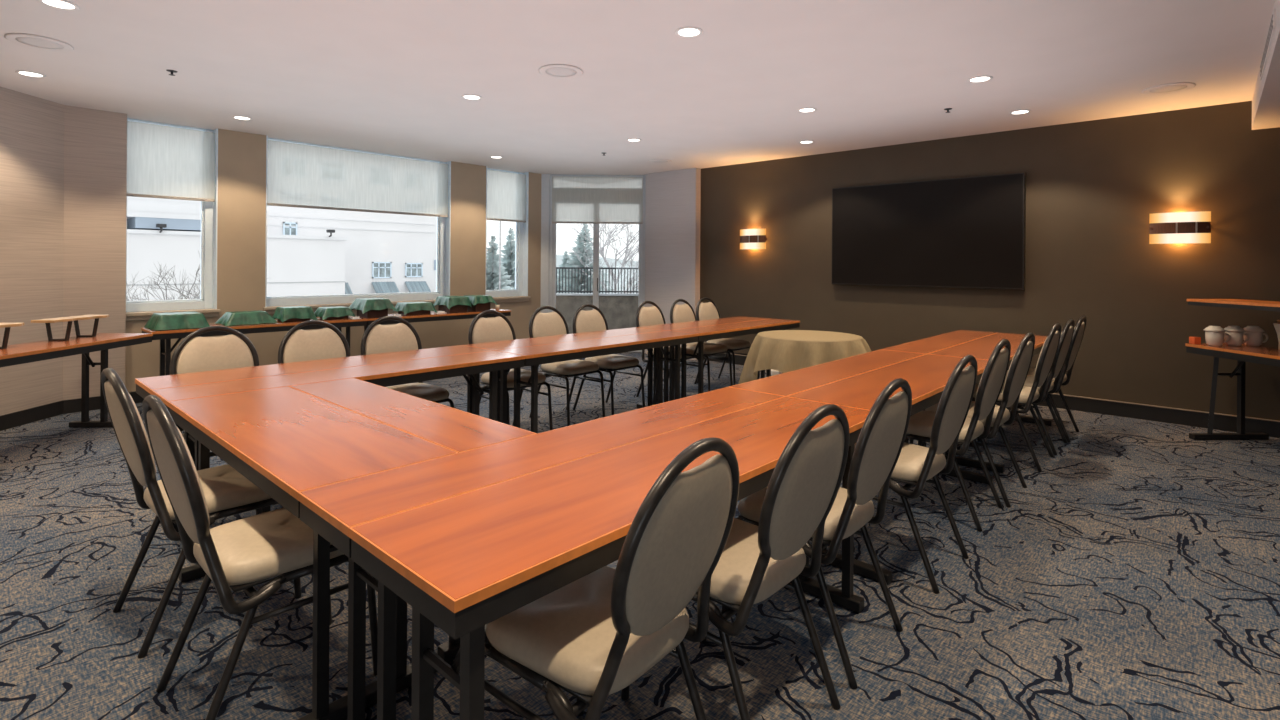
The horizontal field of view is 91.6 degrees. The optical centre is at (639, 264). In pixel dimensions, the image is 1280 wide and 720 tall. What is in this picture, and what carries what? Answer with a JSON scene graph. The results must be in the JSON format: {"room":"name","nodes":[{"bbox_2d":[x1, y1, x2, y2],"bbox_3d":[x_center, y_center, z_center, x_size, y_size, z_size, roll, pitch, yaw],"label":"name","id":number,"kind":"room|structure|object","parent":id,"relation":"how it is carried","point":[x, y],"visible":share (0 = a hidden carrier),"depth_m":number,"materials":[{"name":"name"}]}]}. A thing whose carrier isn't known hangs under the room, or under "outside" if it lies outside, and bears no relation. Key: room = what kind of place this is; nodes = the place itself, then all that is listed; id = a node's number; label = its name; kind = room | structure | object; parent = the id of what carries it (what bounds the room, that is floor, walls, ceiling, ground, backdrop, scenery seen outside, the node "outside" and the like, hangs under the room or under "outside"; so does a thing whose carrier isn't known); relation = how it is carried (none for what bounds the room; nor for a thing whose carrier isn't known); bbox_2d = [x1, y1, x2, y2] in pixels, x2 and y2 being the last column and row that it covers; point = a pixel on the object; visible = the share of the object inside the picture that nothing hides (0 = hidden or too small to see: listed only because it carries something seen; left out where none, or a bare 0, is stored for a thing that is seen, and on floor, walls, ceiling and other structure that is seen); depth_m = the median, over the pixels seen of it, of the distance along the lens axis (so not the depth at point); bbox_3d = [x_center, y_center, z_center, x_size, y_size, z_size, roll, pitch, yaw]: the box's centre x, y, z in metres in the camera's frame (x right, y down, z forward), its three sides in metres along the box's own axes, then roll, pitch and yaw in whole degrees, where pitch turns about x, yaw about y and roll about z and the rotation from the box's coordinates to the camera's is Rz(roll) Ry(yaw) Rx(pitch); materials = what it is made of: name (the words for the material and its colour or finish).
{"room":"conference room","nodes":[
{"label":"conference room","id":0,"kind":"room"},
{"bbox_2d":[0,87,126,415],"bbox_3d":[-2.125,-0.022,1.199,11.150,2.756,3.185,0,0,43],"label":"wall","id":1,"kind":"structure","parent":0,"point":[63,168],"depth_m":5.50,"materials":[{"name":"paint"}]},
{"bbox_2d":[0,396,99,430],"bbox_3d":[-2.817,1.291,0.580,2.179,0.120,11.143,0,0,-32],"label":"baseboard","id":2,"kind":"structure","parent":1,"relation":"attached to","point":[11,420],"depth_m":5.36,"materials":[{"name":"wood"}]},
{"bbox_2d":[125,129,540,391],"bbox_3d":[-3.338,-0.030,7.890,0.300,2.756,5.015,0,0,43],"label":"wall","id":3,"kind":"structure","parent":0,"point":[241,229],"depth_m":6.81,"materials":[{"name":"beige paint"}]},
{"bbox_2d":[126,118,219,320],"bbox_3d":[-4.727,-0.437,6.275,0.250,1.961,0.795,0,0,43],"label":"window","id":4,"kind":"structure","parent":3,"relation":"in","point":[207,303],"depth_m":6.50,"materials":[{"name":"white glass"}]},
{"bbox_2d":[126,121,214,201],"bbox_3d":[-4.698,-1.015,6.252,0.018,0.724,0.725,0,0,43],"label":"roller blind","id":5,"kind":"object","parent":4,"relation":"attached to","point":[164,162],"visible":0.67,"depth_m":6.24,"materials":[{"name":"fabric"}]},
{"bbox_2d":[263,135,450,313],"bbox_3d":[-3.404,-0.428,7.712,0.250,1.961,2.290,0,0,43],"label":"window","id":6,"kind":"structure","parent":3,"relation":"in","point":[443,234],"depth_m":8.02,"materials":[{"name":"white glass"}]},
{"bbox_2d":[267,140,447,216],"bbox_3d":[-3.375,-1.006,7.689,0.018,0.724,2.220,0,0,43],"label":"roller blind","id":7,"kind":"object","parent":6,"relation":"attached to","point":[298,175],"visible":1,"depth_m":7.57,"materials":[{"name":"fabric"}]},
{"bbox_2d":[485,166,530,302],"bbox_3d":[-2.009,-0.419,9.227,0.250,1.961,0.790,0,0,43],"label":"window","id":8,"kind":"structure","parent":3,"relation":"in","point":[520,293],"depth_m":9.46,"materials":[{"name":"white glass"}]},
{"bbox_2d":[487,170,525,221],"bbox_3d":[-1.980,-0.997,9.204,0.018,0.724,0.720,0,0,43],"label":"roller blind","id":9,"kind":"object","parent":8,"relation":"attached to","point":[506,192],"visible":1,"depth_m":9.21,"materials":[{"name":"fabric"}]},
{"bbox_2d":[541,174,645,351],"bbox_3d":[-0.647,-0.012,9.748,1.828,2.756,0.248,0,0,-1],"label":"door","id":10,"kind":"structure","parent":3,"relation":"in","point":[548,229],"depth_m":9.66,"materials":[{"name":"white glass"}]},
{"bbox_2d":[552,176,642,223],"bbox_3d":[-0.657,-0.988,9.622,1.400,0.724,0.018,0,0,-1],"label":"roller blind","id":11,"kind":"object","parent":10,"relation":"attached to","point":[582,200],"visible":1,"depth_m":9.62,"materials":[{"name":"fabric"}]},
{"bbox_2d":[0,0,1274,174],"bbox_3d":[-1.049,-1.468,4.586,8.230,0.150,9.713,0,0,43],"label":"ceiling","id":12,"kind":"structure","parent":0,"point":[391,77],"depth_m":4.39,"materials":[{"name":"paint"}]},
{"bbox_2d":[15,70,45,77],"bbox_3d":[-4.534,-1.413,4.632,0.168,0.006,0.168,0,0,43],"label":"recessed light","id":13,"kind":"object","parent":12,"relation":"in","point":[24,73],"visible":1,"depth_m":4.63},
{"bbox_2d":[4,33,73,51],"bbox_3d":[-3.812,-1.406,3.954,0.320,0.011,0.320,0,0,43],"label":"ceiling speaker","id":14,"kind":"object","parent":12,"relation":"attached to","point":[29,40],"visible":1,"depth_m":3.94,"materials":[{"name":"paint"}]},
{"bbox_2d":[15,37,63,48],"bbox_3d":[-3.812,-1.406,3.954,0.224,0.008,0.224,0,0,43],"label":"grille","id":15,"kind":"object","parent":14,"relation":"attached to","point":[28,41],"depth_m":3.95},
{"bbox_2d":[38,0,79,10],"bbox_3d":[-3.137,-1.404,3.359,0.168,0.006,0.168,0,0,43],"label":"recessed light","id":16,"kind":"object","parent":12,"relation":"in","point":[59,4],"visible":1,"depth_m":3.37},
{"bbox_2d":[539,64,582,78],"bbox_3d":[-0.568,-1.384,4.478,0.320,0.011,0.320,0,0,43],"label":"ceiling speaker","id":17,"kind":"object","parent":12,"relation":"attached to","point":[561,71],"visible":1,"depth_m":4.46,"materials":[{"name":"paint"}]},
{"bbox_2d":[545,67,576,76],"bbox_3d":[-0.568,-1.385,4.478,0.224,0.008,0.224,0,0,43],"label":"grille","id":18,"kind":"object","parent":17,"relation":"attached to","point":[549,71],"depth_m":4.48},
{"bbox_2d":[675,27,702,37],"bbox_3d":[0.291,-1.381,3.709,0.168,0.006,0.168,0,0,43],"label":"recessed light","id":19,"kind":"object","parent":12,"relation":"in","point":[691,32],"visible":1,"depth_m":3.71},
{"bbox_2d":[1141,82,1195,94],"bbox_3d":[4.074,-1.354,4.802,0.320,0.011,0.320,0,0,43],"label":"ceiling speaker","id":20,"kind":"object","parent":12,"relation":"attached to","point":[1179,86],"visible":1,"depth_m":4.79,"materials":[{"name":"paint"}]},
{"bbox_2d":[1149,85,1186,92],"bbox_3d":[4.074,-1.354,4.802,0.224,0.008,0.224,0,0,43],"label":"grille","id":21,"kind":"object","parent":20,"relation":"attached to","point":[1174,88],"depth_m":4.80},
{"bbox_2d":[1252,0,1279,129],"bbox_3d":[3.079,-1.319,0.581,3.270,0.393,9.413,0,0,43],"label":"trim","id":22,"kind":"structure","parent":12,"relation":"attached to","point":[1266,96],"depth_m":4.14,"materials":[{"name":"paint"}]},
{"bbox_2d":[1260,9,1275,80],"bbox_3d":[3.663,-1.256,3.636,0.010,0.100,1.200,0,0,43],"label":"air vent","id":23,"kind":"object","parent":22,"relation":"attached to","point":[1272,27],"visible":0.98,"depth_m":3.48,"materials":[{"name":"metal"}]},
{"bbox_2d":[0,352,1279,719],"bbox_3d":[0.135,1.431,3.478,11.500,0.120,9.713,0,0,43],"label":"floor","id":24,"kind":"structure","parent":0,"point":[1135,575],"depth_m":2.50,"materials":[{"name":"carpet"}]},
{"bbox_2d":[0,333,152,426],"bbox_3d":[-4.389,0.964,4.364,0.504,0.746,1.918,0,0,-2],"label":"folding table","id":25,"kind":"object","parent":24,"relation":"on","point":[16,354],"visible":0.77,"depth_m":4.89,"materials":[{"name":"brown wood"}]},
{"bbox_2d":[0,323,23,348],"bbox_3d":[-4.488,0.505,4.214,0.198,0.170,0.520,0,0,-2],"label":"wooden riser","id":26,"kind":"object","parent":25,"relation":"on","point":[7,326],"visible":1,"depth_m":4.34,"materials":[{"name":"brown wood"}]},
{"bbox_2d":[31,315,108,340],"bbox_3d":[-4.490,0.505,4.928,0.199,0.170,0.520,0,0,-2],"label":"wooden riser","id":27,"kind":"object","parent":25,"relation":"on","point":[70,319],"visible":1,"depth_m":4.81,"materials":[{"name":"brown wood"}]},
{"bbox_2d":[101,368,301,657],"bbox_3d":[-1.734,0.870,2.461,0.463,0.986,0.596,0,0,41],"label":"banquet chair","id":28,"kind":"object","parent":24,"relation":"on","point":[227,492],"visible":0.73,"depth_m":2.31,"materials":[{"name":"beige fabric"}]},
{"bbox_2d":[170,326,258,439],"bbox_3d":[-2.357,0.866,3.552,0.596,0.986,0.463,0,0,43],"label":"banquet chair","id":29,"kind":"object","parent":24,"relation":"on","point":[233,350],"visible":0.4,"depth_m":3.69,"materials":[{"name":"beige fabric"}]},
{"bbox_2d":[141,316,366,375],"bbox_3d":[-3.804,0.968,6.291,0.468,0.746,1.888,0,0,43],"label":"folding table","id":30,"kind":"object","parent":24,"relation":"on","point":[165,336],"visible":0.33,"depth_m":5.94,"materials":[{"name":"brown wood"}]},
{"bbox_2d":[144,311,209,329],"bbox_3d":[-4.296,0.520,5.784,0.437,0.132,0.450,0,0,43],"label":"cloth","id":31,"kind":"object","parent":30,"relation":"on","point":[175,320],"visible":1,"depth_m":5.67,"materials":[{"name":"fabric"}]},
{"bbox_2d":[215,310,277,325],"bbox_3d":[-3.924,0.531,6.201,0.382,0.115,0.465,0,0,43],"label":"cloth","id":32,"kind":"object","parent":30,"relation":"on","point":[237,317],"visible":1,"depth_m":6.12,"materials":[{"name":"fabric"}]},
{"bbox_2d":[278,318,309,321],"bbox_3d":[-3.635,0.529,6.538,0.224,0.132,0.244,0,0,43],"label":"display box","id":33,"kind":"object","parent":30,"relation":"on","point":[291,319],"visible":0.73,"depth_m":6.45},
{"bbox_2d":[273,306,316,321],"bbox_3d":[-3.636,0.521,6.538,0.339,0.146,0.362,0,0,43],"label":"cloth","id":34,"kind":"object","parent":33,"relation":"on","point":[301,312],"visible":1,"depth_m":6.45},
{"bbox_2d":[320,315,348,319],"bbox_3d":[-3.353,0.541,6.822,0.214,0.112,0.224,0,0,43],"label":"display box","id":35,"kind":"object","parent":30,"relation":"on","point":[346,316],"visible":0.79,"depth_m":6.76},
{"bbox_2d":[314,306,355,319],"bbox_3d":[-3.358,0.533,6.820,0.372,0.126,0.375,0,0,43],"label":"cloth","id":36,"kind":"object","parent":35,"relation":"on","point":[338,311],"visible":1,"depth_m":6.73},
{"bbox_2d":[143,395,377,719],"bbox_3d":[-1.218,0.874,2.005,0.463,0.986,0.596,0,0,43],"label":"banquet chair","id":37,"kind":"object","parent":24,"relation":"on","point":[275,547],"visible":0.78,"depth_m":1.85,"materials":[{"name":"beige fabric"}]},
{"bbox_2d":[168,386,457,719],"bbox_3d":[-1.341,0.984,2.390,1.578,0.746,0.487,0,0,43],"label":"folding table","id":38,"kind":"object","parent":24,"relation":"on","point":[287,441],"visible":0.56,"depth_m":2.08,"materials":[{"name":"brown wood"}]},
{"bbox_2d":[135,345,493,531],"bbox_3d":[-1.852,0.981,3.850,0.417,0.746,1.943,0,0,43],"label":"folding table","id":39,"kind":"object","parent":24,"relation":"on","point":[144,386],"visible":0.26,"depth_m":3.65,"materials":[{"name":"brown wood"}]},
{"bbox_2d":[278,320,350,363],"bbox_3d":[-1.985,0.869,3.970,0.596,0.986,0.463,0,0,43],"label":"banquet chair","id":40,"kind":"object","parent":24,"relation":"on","point":[301,345],"visible":0.3,"depth_m":4.11,"materials":[{"name":"beige fabric"}]},
{"bbox_2d":[151,351,524,543],"bbox_3d":[-1.563,0.983,3.585,0.363,0.746,1.943,0,0,43],"label":"folding table","id":41,"kind":"object","parent":24,"relation":"on","point":[471,364],"visible":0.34,"depth_m":3.59,"materials":[{"name":"brown wood"}]},
{"bbox_2d":[360,316,453,407],"bbox_3d":[-1.626,0.871,4.346,0.596,0.986,0.463,0,0,43],"label":"banquet chair","id":42,"kind":"object","parent":24,"relation":"on","point":[377,338],"visible":0.54,"depth_m":4.42,"materials":[{"name":"beige fabric"}]},
{"bbox_2d":[289,378,536,662],"bbox_3d":[-1.066,0.986,2.689,1.578,0.746,0.320,0,0,43],"label":"folding table","id":43,"kind":"object","parent":24,"relation":"on","point":[456,430],"visible":0.28,"depth_m":2.50,"materials":[{"name":"brown wood"}]},
{"bbox_2d":[351,308,510,331],"bbox_3d":[-2.521,0.976,7.685,0.468,0.746,1.898,0,0,43],"label":"folding table","id":44,"kind":"object","parent":24,"relation":"on","point":[433,316],"visible":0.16,"depth_m":7.46,"materials":[{"name":"brown wood"}]},
{"bbox_2d":[357,309,387,317],"bbox_3d":[-3.052,0.503,7.096,0.284,0.192,0.234,0,0,43],"label":"display box","id":45,"kind":"object","parent":44,"relation":"on","point":[384,312],"visible":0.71,"depth_m":7.00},
{"bbox_2d":[349,298,397,313],"bbox_3d":[-3.058,0.473,7.094,0.472,0.162,0.415,0,0,43],"label":"cloth","id":46,"kind":"object","parent":45,"relation":"on","point":[364,304],"visible":1,"depth_m":6.98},
{"bbox_2d":[398,310,430,314],"bbox_3d":[-2.719,0.539,7.503,0.224,0.126,0.304,0,0,43],"label":"display box","id":47,"kind":"object","parent":44,"relation":"on","point":[418,312],"visible":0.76,"depth_m":7.42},
{"bbox_2d":[393,302,436,314],"bbox_3d":[-2.722,0.527,7.503,0.352,0.132,0.429,0,0,43],"label":"cloth","id":48,"kind":"object","parent":47,"relation":"on","point":[406,307],"visible":0.98,"depth_m":7.39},
{"bbox_2d":[438,305,466,312],"bbox_3d":[-2.366,0.513,7.871,0.284,0.182,0.244,0,0,43],"label":"display box","id":49,"kind":"object","parent":44,"relation":"on","point":[457,308],"visible":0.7,"depth_m":7.78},
{"bbox_2d":[433,296,471,308],"bbox_3d":[-2.369,0.481,7.870,0.407,0.149,0.367,0,0,43],"label":"cloth","id":50,"kind":"object","parent":49,"relation":"on","point":[449,301],"visible":0.98,"depth_m":7.77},
{"bbox_2d":[467,302,489,310],"bbox_3d":[-2.122,0.514,8.122,0.264,0.182,0.224,0,0,43],"label":"display box","id":51,"kind":"object","parent":44,"relation":"on","point":[480,306],"visible":0.54,"depth_m":8.03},
{"bbox_2d":[464,295,496,304],"bbox_3d":[-2.128,0.472,8.126,0.412,0.128,0.382,0,0,43],"label":"cloth","id":52,"kind":"object","parent":51,"relation":"on","point":[474,299],"visible":0.86,"depth_m":8.01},
{"bbox_2d":[468,310,552,429],"bbox_3d":[-1.046,0.875,4.975,0.596,0.986,0.463,0,0,43],"label":"banquet chair","id":53,"kind":"object","parent":24,"relation":"on","point":[499,328],"visible":0.52,"depth_m":5.03,"materials":[{"name":"beige fabric"}]},
{"bbox_2d":[298,387,784,719],"bbox_3d":[-0.120,0.992,2.308,0.327,0.746,2.020,0,0,43],"label":"folding table","id":54,"kind":"object","parent":24,"relation":"on","point":[330,510],"visible":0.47,"depth_m":1.77,"materials":[{"name":"brown wood"}]},
{"bbox_2d":[465,327,666,423],"bbox_3d":[-0.544,0.989,5.270,0.417,0.746,1.913,0,0,43],"label":"folding table","id":55,"kind":"object","parent":24,"relation":"on","point":[501,413],"visible":0.37,"depth_m":5.15,"materials":[{"name":"brown wood"}]},
{"bbox_2d":[529,306,604,425],"bbox_3d":[-0.663,0.877,5.539,0.596,0.986,0.463,0,0,43],"label":"banquet chair","id":56,"kind":"object","parent":24,"relation":"on","point":[553,323],"visible":0.6,"depth_m":5.52,"materials":[{"name":"beige fabric"}]},
{"bbox_2d":[494,331,698,433],"bbox_3d":[-0.256,0.991,5.005,0.363,0.746,1.913,0,0,43],"label":"folding table","id":57,"kind":"object","parent":24,"relation":"on","point":[535,356],"visible":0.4,"depth_m":4.72,"materials":[{"name":"brown wood"}]},
{"bbox_2d":[572,304,644,414],"bbox_3d":[-0.308,0.880,5.851,0.596,0.986,0.463,0,0,43],"label":"banquet chair","id":58,"kind":"object","parent":24,"relation":"on","point":[593,320],"visible":0.73,"depth_m":5.83,"materials":[{"name":"beige fabric"}]},
{"bbox_2d":[349,397,869,719],"bbox_3d":[0.173,0.994,2.038,0.466,0.746,2.020,0,0,43],"label":"folding table","id":59,"kind":"object","parent":24,"relation":"on","point":[465,562],"visible":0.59,"depth_m":1.45,"materials":[{"name":"brown wood"}]},
{"bbox_2d":[484,437,739,719],"bbox_3d":[-0.085,0.881,1.559,0.596,0.986,0.463,0,0,39],"label":"banquet chair","id":60,"kind":"object","parent":24,"relation":"on","point":[590,638],"visible":0.93,"depth_m":1.42,"materials":[{"name":"beige fabric"}]},
{"bbox_2d":[636,301,697,398],"bbox_3d":[0.284,0.884,6.435,0.596,0.986,0.463,0,0,43],"label":"banquet chair","id":61,"kind":"object","parent":24,"relation":"on","point":[653,315],"visible":0.44,"depth_m":6.50,"materials":[{"name":"beige fabric"}]},
{"bbox_2d":[670,299,732,391],"bbox_3d":[0.657,0.886,6.825,0.596,0.986,0.463,0,0,43],"label":"banquet chair","id":62,"kind":"object","parent":24,"relation":"on","point":[685,312],"visible":0.61,"depth_m":6.82,"materials":[{"name":"beige fabric"}]},
{"bbox_2d":[638,316,769,402],"bbox_3d":[0.736,0.998,6.660,0.417,0.746,1.863,0,0,43],"label":"folding table","id":63,"kind":"object","parent":24,"relation":"on","point":[669,350],"visible":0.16,"depth_m":6.11,"materials":[{"name":"brown wood"}]},
{"bbox_2d":[696,297,750,384],"bbox_3d":[0.978,0.888,7.203,0.596,0.986,0.463,0,0,43],"label":"banquet chair","id":64,"kind":"object","parent":24,"relation":"on","point":[704,311],"visible":0.61,"depth_m":7.21,"materials":[{"name":"beige fabric"}]},
{"bbox_2d":[668,319,799,397],"bbox_3d":[1.024,1.000,6.395,0.363,0.746,1.863,0,0,43],"label":"folding table","id":65,"kind":"object","parent":24,"relation":"on","point":[720,331],"visible":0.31,"depth_m":5.95,"materials":[{"name":"brown wood"}]},
{"bbox_2d":[621,404,849,719],"bbox_3d":[0.305,0.884,1.923,0.596,0.986,0.463,0,0,43],"label":"banquet chair","id":66,"kind":"object","parent":24,"relation":"on","point":[755,562],"visible":0.75,"depth_m":1.74,"materials":[{"name":"beige fabric"}]},
{"bbox_2d":[721,378,911,688],"bbox_3d":[0.671,0.886,2.328,0.596,0.986,0.463,0,0,41],"label":"banquet chair","id":67,"kind":"object","parent":24,"relation":"on","point":[881,438],"visible":0.72,"depth_m":2.14,"materials":[{"name":"beige fabric"}]},
{"bbox_2d":[729,350,924,442],"bbox_3d":[1.232,1.001,3.775,0.327,0.746,1.966,0,0,43],"label":"folding table","id":68,"kind":"object","parent":24,"relation":"on","point":[793,382],"visible":0.18,"depth_m":3.57,"materials":[{"name":"brown wood"}]},
{"bbox_2d":[786,354,992,584],"bbox_3d":[1.525,1.003,3.505,0.466,0.746,1.966,0,0,43],"label":"folding table","id":69,"kind":"object","parent":24,"relation":"on","point":[927,375],"visible":0.41,"depth_m":3.21,"materials":[{"name":"brown wood"}]},
{"bbox_2d":[825,355,977,593],"bbox_3d":[1.226,0.890,2.917,0.596,0.986,0.463,0,0,43],"label":"banquet chair","id":70,"kind":"object","parent":24,"relation":"on","point":[916,465],"visible":0.83,"depth_m":2.72,"materials":[{"name":"beige fabric"}]},
{"bbox_2d":[880,330,995,353],"bbox_3d":[2.565,1.010,5.224,0.327,0.746,1.968,0,0,43],"label":"folding table","id":71,"kind":"object","parent":24,"relation":"on","point":[939,342],"visible":0.21,"depth_m":5.05,"materials":[{"name":"brown wood"}]},
{"bbox_2d":[905,339,1010,531],"bbox_3d":[1.742,0.893,3.529,0.596,0.986,0.463,0,0,43],"label":"banquet chair","id":72,"kind":"object","parent":24,"relation":"on","point":[991,383],"visible":0.76,"depth_m":3.36,"materials":[{"name":"beige fabric"}]},
{"bbox_2d":[918,333,1034,506],"bbox_3d":[2.083,0.895,3.854,0.596,0.986,0.463,0,0,43],"label":"banquet chair","id":73,"kind":"object","parent":24,"relation":"on","point":[1019,367],"visible":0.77,"depth_m":3.64,"materials":[{"name":"beige fabric"}]},
{"bbox_2d":[929,333,1051,472],"bbox_3d":[2.859,1.012,4.954,0.466,0.746,1.968,0,0,43],"label":"folding table","id":74,"kind":"object","parent":24,"relation":"on","point":[982,348],"visible":0.32,"depth_m":4.75,"materials":[{"name":"brown wood"}]},
{"bbox_2d":[957,323,1060,471],"bbox_3d":[2.662,0.899,4.476,0.596,0.986,0.463,0,0,43],"label":"banquet chair","id":75,"kind":"object","parent":24,"relation":"on","point":[1029,395],"visible":0.66,"depth_m":4.26,"materials":[{"name":"beige fabric"}]},
{"bbox_2d":[977,319,1074,454],"bbox_3d":[3.008,0.902,4.837,0.596,0.986,0.463,0,0,43],"label":"banquet chair","id":76,"kind":"object","parent":24,"relation":"on","point":[1066,336],"visible":0.61,"depth_m":4.62,"materials":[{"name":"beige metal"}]},
{"bbox_2d":[1006,316,1086,441],"bbox_3d":[3.338,0.904,5.173,0.596,0.986,0.463,0,0,43],"label":"banquet chair","id":77,"kind":"object","parent":24,"relation":"on","point":[1079,329],"visible":0.56,"depth_m":4.95,"materials":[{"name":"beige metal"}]},
{"bbox_2d":[1185,343,1279,439],"bbox_3d":[4.743,1.024,4.217,0.620,0.746,1.798,0,0,-2],"label":"folding table","id":78,"kind":"object","parent":24,"relation":"on","point":[1243,353],"visible":0.95,"depth_m":4.95,"materials":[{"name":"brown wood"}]},
{"bbox_2d":[1205,331,1229,345],"bbox_3d":[4.596,0.592,4.966,0.144,0.116,0.112,0,0,-19],"label":"coffee mug","id":79,"kind":"object","parent":78,"relation":"on","point":[1212,338],"visible":0.95,"depth_m":4.93,"materials":[{"name":"white ceramic"}]},
{"bbox_2d":[1187,299,1279,310],"bbox_3d":[4.729,0.469,4.216,0.415,0.364,1.800,0,0,-2],"label":"shelf","id":80,"kind":"object","parent":78,"relation":"on","point":[1226,303],"visible":1,"depth_m":4.75,"materials":[{"name":"brown wood"}]},
{"bbox_2d":[1224,331,1248,345],"bbox_3d":[4.752,0.593,4.957,0.144,0.116,0.112,0,0,43],"label":"coffee mug","id":81,"kind":"object","parent":78,"relation":"on","point":[1236,338],"visible":0.84,"depth_m":4.93,"materials":[{"name":"white ceramic"}]},
{"bbox_2d":[1243,331,1267,345],"bbox_3d":[4.912,0.594,4.963,0.144,0.116,0.112,0,0,43],"label":"coffee mug","id":82,"kind":"object","parent":78,"relation":"on","point":[1255,338],"visible":0.9,"depth_m":4.94,"materials":[{"name":"white ceramic"}]},
{"bbox_2d":[645,168,700,359],"bbox_3d":[0.474,-0.005,9.292,0.970,2.756,0.113,0,0,43],"label":"wall","id":83,"kind":"structure","parent":0,"point":[673,198],"depth_m":9.21,"materials":[{"name":"paint"}]},
{"bbox_2d":[700,101,1279,420],"bbox_3d":[3.889,0.018,6.394,9.940,2.756,0.250,0,0,43],"label":"wall","id":84,"kind":"structure","parent":0,"point":[1092,188],"depth_m":5.91,"materials":[{"name":"brown paint"}]},
{"bbox_2d":[740,229,766,248],"bbox_3d":[1.507,-0.335,8.351,0.405,0.270,0.102,0,0,43],"label":"wall sconce","id":85,"kind":"object","parent":84,"relation":"attached to","point":[749,238],"visible":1,"depth_m":8.29,"materials":[{"name":"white glass"}]},
{"bbox_2d":[831,173,1024,289],"bbox_3d":[3.097,-0.332,6.889,2.024,1.164,0.098,0,0,43],"label":"television","id":86,"kind":"object","parent":84,"relation":"attached to","point":[966,232],"visible":1,"depth_m":6.75,"materials":[{"name":"black glass"}]},
{"bbox_2d":[704,353,1279,437],"bbox_3d":[4.039,1.332,6.064,8.660,0.130,0.022,0,0,43],"label":"baseboard","id":87,"kind":"structure","parent":84,"relation":"attached to","point":[1174,416],"depth_m":5.54,"materials":[{"name":"wood"}]},
{"bbox_2d":[1149,211,1210,243],"bbox_3d":[4.694,-0.314,5.416,0.405,0.270,0.102,0,0,43],"label":"wall sconce","id":88,"kind":"object","parent":84,"relation":"attached to","point":[1174,227],"visible":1,"depth_m":5.38,"materials":[{"name":"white glass"}]},
{"bbox_3d":[-0.264,1.508,10.790,3.230,0.220,3.189,0,0,43],"label":"floor","id":89,"kind":"structure","parent":0,"visible":0},
{"bbox_2d":[556,293,637,333],"bbox_3d":[-0.272,1.076,11.290,3.000,1.085,0.220,0,0,-1],"label":"parapet","id":90,"kind":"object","parent":89,"relation":"on","point":[619,310],"visible":0.25,"depth_m":11.20,"materials":[{"name":"concrete"}]},
{"bbox_2d":[556,267,638,293],"bbox_3d":[-0.267,0.298,11.290,3.000,0.470,0.040,0,0,-1],"label":"balcony railing","id":91,"kind":"object","parent":90,"relation":"on","point":[559,268],"visible":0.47,"depth_m":11.27,"materials":[{"name":"metal"}]},
{"bbox_3d":[1.502,1.008,5.543,0.888,0.740,0.888,0,0,43],"label":"round table","id":92,"kind":"object","parent":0,"visible":0},
{"bbox_2d":[738,330,871,383],"bbox_3d":[1.518,0.869,5.550,1.200,0.468,1.194,0,0,43],"label":"tablecloth","id":93,"kind":"object","parent":92,"relation":"on","point":[783,351],"visible":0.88,"depth_m":5.18,"materials":[{"name":"beige fabric"}]},
{"label":"outside","id":94,"kind":"structure","parent":0,"visible":0},
{"bbox_3d":[-45.643,7.219,75.968,150.000,0.300,130.000,0,0,43],"label":"ground","id":95,"kind":"structure","parent":94,"visible":0},
{"bbox_2d":[126,251,200,311],"bbox_3d":[-8.977,2.217,11.718,3.387,5.396,2.997,0,0,33],"label":"bare shrub","id":96,"kind":"object","parent":95,"relation":"on","point":[160,269],"visible":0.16,"depth_m":12.01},
{"bbox_2d":[126,229,348,309],"bbox_3d":[-22.829,2.884,26.072,3.120,8.671,19.458,0,0,43],"label":"building","id":97,"kind":"structure","parent":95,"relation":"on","point":[297,265],"depth_m":29.56,"materials":[{"name":"paint"}]},
{"bbox_2d":[127,196,200,231],"bbox_3d":[-24.597,-3.488,24.106,2.940,3.910,14.112,0,0,43],"label":"annex","id":98,"kind":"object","parent":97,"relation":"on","point":[143,213],"visible":0.05,"depth_m":26.66,"materials":[{"name":"white"}]},
{"bbox_2d":[267,205,436,300],"bbox_3d":[-24.729,-1.293,33.109,10.750,17.000,27.200,0,0,43],"label":"building","id":99,"kind":"structure","parent":95,"relation":"on","point":[385,252],"depth_m":36.34,"materials":[{"name":"paint"}]},
{"bbox_2d":[486,235,512,296],"bbox_3d":[-9.993,2.674,42.054,6.106,9.261,5.577,0,0,43],"label":"conifer tree","id":100,"kind":"object","parent":95,"relation":"on","point":[492,266],"visible":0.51,"depth_m":41.83,"materials":[{"name":"green plant"}]},
{"bbox_2d":[501,228,514,288],"bbox_3d":[-11.268,2.114,53.791,6.797,10.563,6.821,0,0,-17],"label":"conifer tree","id":101,"kind":"object","parent":95,"relation":"on","point":[508,261],"visible":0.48,"depth_m":53.72,"materials":[{"name":"green plant"}]},
{"bbox_2d":[557,251,570,292],"bbox_3d":[-7.421,3.092,64.117,6.825,8.879,7.512,0,0,43],"label":"conifer tree","id":102,"kind":"object","parent":95,"relation":"on","point":[565,256],"visible":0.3,"depth_m":63.80,"materials":[{"name":"green plant"}]},
{"bbox_2d":[557,224,613,292],"bbox_3d":[-4.007,2.209,44.097,7.763,10.269,7.487,0,0,-11],"label":"conifer tree","id":103,"kind":"object","parent":95,"relation":"on","point":[575,261],"visible":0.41,"depth_m":43.69,"materials":[{"name":"green plant"}]},
{"bbox_2d":[567,223,638,292],"bbox_3d":[-0.823,1.515,35.516,5.959,11.709,7.302,0,0,-27],"label":"bare tree","id":104,"kind":"object","parent":95,"relation":"on","point":[629,251],"visible":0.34,"depth_m":35.15,"materials":[{"name":"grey plant"}]},
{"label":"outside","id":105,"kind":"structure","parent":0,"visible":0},
{"bbox_2d":[486,255,638,292],"bbox_3d":[-33.329,2.333,155.738,80.000,9.635,164.000,0,0,43],"label":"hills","id":106,"kind":"structure","parent":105,"point":[558,257],"depth_m":155.79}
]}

